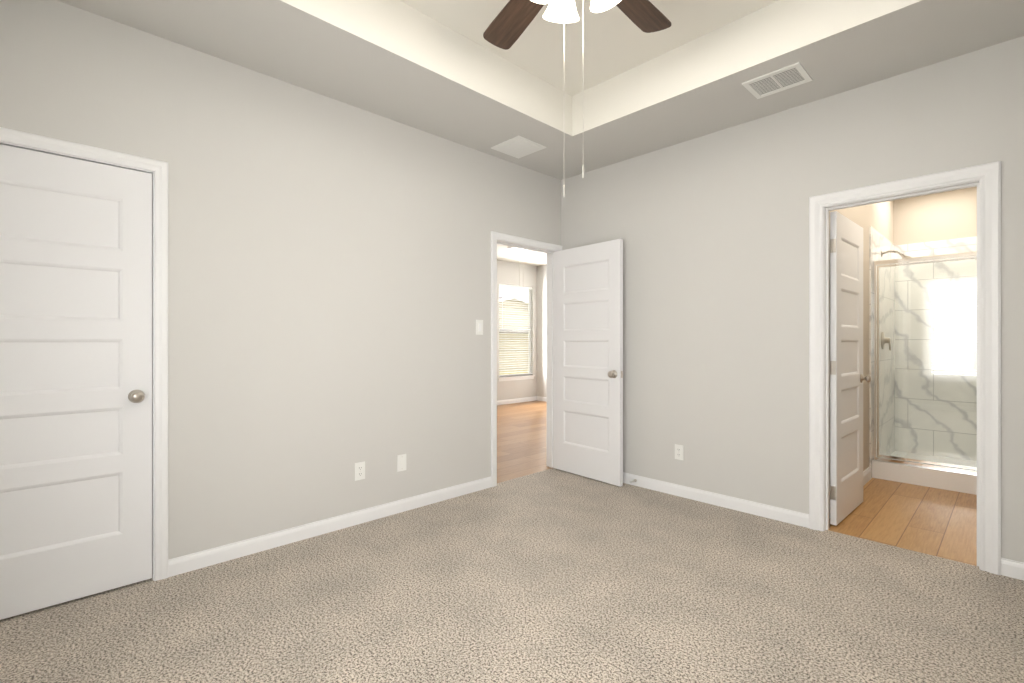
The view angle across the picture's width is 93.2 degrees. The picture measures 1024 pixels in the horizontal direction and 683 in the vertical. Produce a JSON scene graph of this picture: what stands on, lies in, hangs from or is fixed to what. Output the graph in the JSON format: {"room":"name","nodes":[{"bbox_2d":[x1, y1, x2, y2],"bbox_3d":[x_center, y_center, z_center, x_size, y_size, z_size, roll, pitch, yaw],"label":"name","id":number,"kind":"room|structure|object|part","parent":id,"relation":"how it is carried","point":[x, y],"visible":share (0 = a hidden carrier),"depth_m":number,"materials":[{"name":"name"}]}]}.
{"room":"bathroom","nodes":[
{"label":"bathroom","id":0,"kind":"room"},
{"bbox_2d":[0,0,560,558],"bbox_3d":[-1.119,-0.380,3.174,4.540,3.160,0.120,0,0,-44],"label":"wall","id":1,"kind":"structure","parent":0,"point":[328,282],"depth_m":2.89,"materials":[{"name":"grey paint"}]},
{"bbox_2d":[0,144,151,619],"bbox_3d":[-2.089,0.173,2.183,0.765,2.030,0.155,0,0,-44],"label":"closet door","id":2,"kind":"structure","parent":1,"relation":"in","point":[75,378],"depth_m":2.23,"materials":[{"name":"white painted wood"},{"name":"satin nickel"}]},
{"bbox_2d":[0,127,167,580],"bbox_3d":[-2.112,0.145,2.202,0.888,2.110,0.139,0,0,-44],"label":"door frame","id":3,"kind":"structure","parent":1,"relation":"attached to","point":[157,170],"depth_m":2.44,"materials":[{"name":"white wood"}]},
{"bbox_2d":[168,476,491,576],"bbox_3d":[-0.961,1.157,3.232,2.200,0.086,0.013,0,0,-44],"label":"baseboard","id":4,"kind":"structure","parent":1,"relation":"attached to","point":[246,547],"depth_m":2.97,"materials":[{"name":"white wood"}]},
{"bbox_2d":[355,461,364,480],"bbox_3d":[-1.002,0.855,3.197,0.070,0.115,0.007,0,0,-44],"label":"outlet","id":5,"kind":"object","parent":1,"relation":"attached to","point":[359,470],"visible":1,"depth_m":3.19,"materials":[{"name":"white plastic"}]},
{"bbox_2d":[397,454,405,471],"bbox_3d":[-0.776,0.855,3.417,0.070,0.115,0.006,0,0,-44],"label":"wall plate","id":6,"kind":"object","parent":1,"relation":"attached to","point":[401,462],"visible":1,"depth_m":3.41,"materials":[{"name":"white plastic"}]},
{"bbox_2d":[476,320,482,334],"bbox_3d":[-0.260,-0.115,3.911,0.072,0.120,0.013,0,0,-44],"label":"light switch","id":7,"kind":"object","parent":1,"relation":"attached to","point":[479,327],"visible":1,"depth_m":3.90,"materials":[{"name":"white plastic"}]},
{"bbox_2d":[491,231,561,486],"bbox_3d":[0.105,0.145,4.356,0.895,2.110,0.157,0,0,-44],"label":"door frame","id":8,"kind":"structure","parent":1,"relation":"attached to","point":[549,249],"depth_m":4.29,"materials":[{"name":"white wood"}]},
{"bbox_2d":[0,468,1023,682],"bbox_3d":[0.197,1.230,1.837,4.335,0.060,3.870,0,0,-44],"label":"floor","id":9,"kind":"structure","parent":0,"point":[553,575],"depth_m":2.18,"materials":[{"name":"beige carpet"}]},
{"bbox_2d":[497,260,536,400],"bbox_3d":[-1.346,-0.380,8.181,5.270,3.160,0.120,0,0,-44],"label":"wall","id":10,"kind":"structure","parent":0,"point":[507,273],"depth_m":9.56,"materials":[{"name":"grey paint"}]},
{"bbox_2d":[498,289,534,380],"bbox_3d":[0.067,-0.172,9.511,0.990,1.855,0.130,0,0,-44],"label":"window","id":11,"kind":"structure","parent":10,"relation":"in","point":[514,377],"depth_m":9.67,"materials":[{"name":"white"}]},
{"bbox_2d":[499,284,531,375],"bbox_3d":[0.070,-0.224,9.507,0.918,1.748,0.058,0,0,-44],"label":"window blinds","id":12,"kind":"object","parent":11,"relation":"attached to","point":[502,294],"visible":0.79,"depth_m":9.48,"materials":[{"name":"white plastic"}]},
{"bbox_2d":[497,396,535,404],"bbox_3d":[-1.300,1.157,8.134,5.030,0.086,0.013,0,0,-44],"label":"baseboard","id":13,"kind":"structure","parent":10,"relation":"attached to","point":[525,399],"depth_m":9.46,"materials":[{"name":"white wood"}]},
{"bbox_2d":[497,244,546,265],"bbox_3d":[-0.040,-1.565,6.829,5.270,0.050,3.880,0,0,-44],"label":"ceiling","id":14,"kind":"structure","parent":0,"point":[530,257],"depth_m":8.88,"materials":[{"name":"white paint"}]},
{"bbox_2d":[507,247,524,285],"bbox_3d":[0.068,-1.230,7.990,0.298,0.620,0.298,0,0,40],"label":"light","id":15,"kind":"object","parent":14,"relation":"attached to","point":[515,251],"visible":0.83,"depth_m":7.80,"materials":[{"name":"white"}]},
{"bbox_2d":[497,400,550,482],"bbox_3d":[-0.010,1.230,6.798,5.030,0.060,3.725,0,0,-44],"label":"floor","id":16,"kind":"structure","parent":0,"point":[521,439],"depth_m":5.93,"materials":[{"name":"brown wood"}]},
{"bbox_2d":[57,0,1023,179],"bbox_3d":[0.226,-1.775,1.782,4.540,0.470,3.990,0,0,-44],"label":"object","id":17,"kind":"structure","parent":0,"point":[589,90],"depth_m":2.81,"materials":[{"name":"grey paint"}]},
{"bbox_2d":[491,135,545,158],"bbox_3d":[0.051,-1.535,3.841,0.310,0.010,0.315,0,0,-44],"label":"panel","id":18,"kind":"object","parent":17,"relation":"attached to","point":[518,146],"visible":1,"depth_m":3.82,"materials":[{"name":"white plastic"}]},
{"bbox_2d":[483,0,670,196],"bbox_3d":[0.254,-1.185,1.817,1.249,1.310,1.292,0,0,-44],"label":"ceiling fan","id":19,"kind":"object","parent":17,"relation":"hanging from","point":[509,25],"visible":1,"depth_m":2.14,"materials":[{"name":"brown wood"}]},
{"bbox_3d":[0.048,-1.455,2.115,0.141,0.034,0.585,0,0,-28],"label":"blade","id":20,"kind":"part","parent":19,"relation":"part of","materials":[{"name":"brown wood"}]},
{"bbox_3d":[0.488,-1.455,2.053,0.141,0.034,0.585,0,0,44],"label":"blade","id":21,"kind":"part","parent":19,"relation":"part of","materials":[{"name":"brown wood"}]},
{"bbox_2d":[742,62,812,98],"bbox_3d":[1.567,-1.536,2.865,0.255,0.008,0.305,0,0,-44],"label":"air vent register","id":22,"kind":"object","parent":17,"relation":"attached to","point":[782,79],"visible":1,"depth_m":2.86,"materials":[{"name":"white plastic"}]},
{"bbox_2d":[537,265,546,396],"bbox_3d":[1.854,-0.380,8.574,0.120,3.160,3.760,0,0,-44],"label":"wall","id":23,"kind":"structure","parent":0,"point":[541,330],"depth_m":9.77,"materials":[{"name":"grey paint"}]},
{"bbox_2d":[536,396,546,401],"bbox_3d":[1.761,1.157,8.575,0.013,0.086,3.570,0,0,-44],"label":"baseboard","id":24,"kind":"structure","parent":23,"relation":"attached to","point":[537,397],"depth_m":9.77,"materials":[{"name":"white wood"}]},
{"bbox_2d":[554,239,622,486],"bbox_3d":[0.655,0.173,4.267,0.155,2.030,0.775,0,0,-40],"label":"door","id":25,"kind":"structure","parent":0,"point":[588,361],"depth_m":4.22,"materials":[{"name":"white painted wood"},{"name":"satin nickel"}]},
{"bbox_2d":[561,36,1023,562],"bbox_3d":[1.857,-0.380,3.274,0.120,3.160,3.870,0,0,-44],"label":"wall","id":26,"kind":"structure","parent":0,"point":[711,230],"depth_m":3.34,"materials":[{"name":"grey paint"}]},
{"bbox_2d":[675,444,683,459],"bbox_3d":[1.297,0.860,3.762,0.007,0.115,0.070,0,0,-44],"label":"outlet","id":27,"kind":"object","parent":26,"relation":"attached to","point":[679,452],"visible":1,"depth_m":3.76,"materials":[{"name":"white plastic"}]},
{"bbox_2d":[623,472,808,527],"bbox_3d":[1.191,1.157,3.869,0.013,0.086,2.088,0,0,-44],"label":"baseboard","id":28,"kind":"structure","parent":26,"relation":"attached to","point":[759,509],"depth_m":3.51,"materials":[{"name":"white wood"}]},
{"bbox_2d":[809,161,1000,574],"bbox_3d":[2.263,0.136,2.851,0.161,2.128,0.866,0,0,-44],"label":"door frame","id":29,"kind":"structure","parent":26,"relation":"attached to","point":[985,179],"depth_m":2.59,"materials":[{"name":"white wood"}]},
{"bbox_2d":[1001,558,1023,579],"bbox_3d":[2.780,1.157,2.223,0.013,0.086,0.756,0,0,-44],"label":"baseboard","id":30,"kind":"structure","parent":26,"relation":"attached to","point":[1009,568],"depth_m":2.46,"materials":[{"name":"white wood"}]},
{"bbox_2d":[829,211,870,525],"bbox_3d":[2.339,0.173,3.374,0.715,2.030,0.155,0,0,-42],"label":"door","id":31,"kind":"structure","parent":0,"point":[847,377],"depth_m":3.30,"materials":[{"name":"white painted wood"},{"name":"satin nickel"}]},
{"bbox_2d":[829,200,893,500],"bbox_3d":[3.030,-0.380,4.233,2.900,3.160,0.120,0,0,-44],"label":"wall","id":32,"kind":"structure","parent":0,"point":[879,217],"depth_m":4.17,"materials":[{"name":"beige paint"}]},
{"bbox_2d":[829,466,870,518],"bbox_3d":[2.587,1.148,3.712,1.540,0.104,0.014,0,0,-44],"label":"baseboard","id":33,"kind":"structure","parent":32,"relation":"attached to","point":[867,473],"depth_m":4.10,"materials":[{"name":"white wood"}]},
{"bbox_2d":[869,226,976,477],"bbox_3d":[3.840,0.095,4.417,1.240,2.210,0.740,0,0,-44],"label":"tiled wall","id":34,"kind":"structure","parent":32,"relation":"attached to","point":[878,242],"depth_m":4.83,"materials":[{"name":"tile"}]},
{"bbox_2d":[828,478,976,565],"bbox_3d":[3.512,1.230,3.586,2.865,0.060,1.480,0,0,-44],"label":"floor","id":35,"kind":"structure","parent":0,"point":[941,523],"depth_m":3.25,"materials":[{"name":"brown wood"}]},
{"bbox_2d":[872,250,976,494],"bbox_3d":[3.848,0.171,4.427,1.187,2.058,0.716,0,0,-44],"label":"shower","id":36,"kind":"object","parent":35,"relation":"on","point":[950,474],"visible":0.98,"depth_m":4.09,"materials":[{"name":"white glass"}]},
{"bbox_2d":[894,187,976,244],"bbox_3d":[4.322,-0.380,4.896,0.120,3.160,0.720,0,0,-44],"label":"wall","id":37,"kind":"structure","parent":0,"point":[947,215],"depth_m":4.86,"materials":[{"name":"beige paint"}]},
{"label":"outside","id":38,"kind":"structure","parent":0,"visible":0},
{"bbox_2d":[499,370,527,374],"bbox_3d":[-10.135,1.290,24.890,70.000,0.060,36.110,0,0,-44],"label":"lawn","id":39,"kind":"structure","parent":38,"point":[512,371],"depth_m":19.69,"materials":[{"name":"green plant"}]},
{"bbox_2d":[499,296,527,371],"bbox_3d":[-1.468,-0.350,22.250,7.500,3.220,6.450,0,0,-44],"label":"house","id":40,"kind":"structure","parent":39,"relation":"on","point":[521,303],"depth_m":20.87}
]}

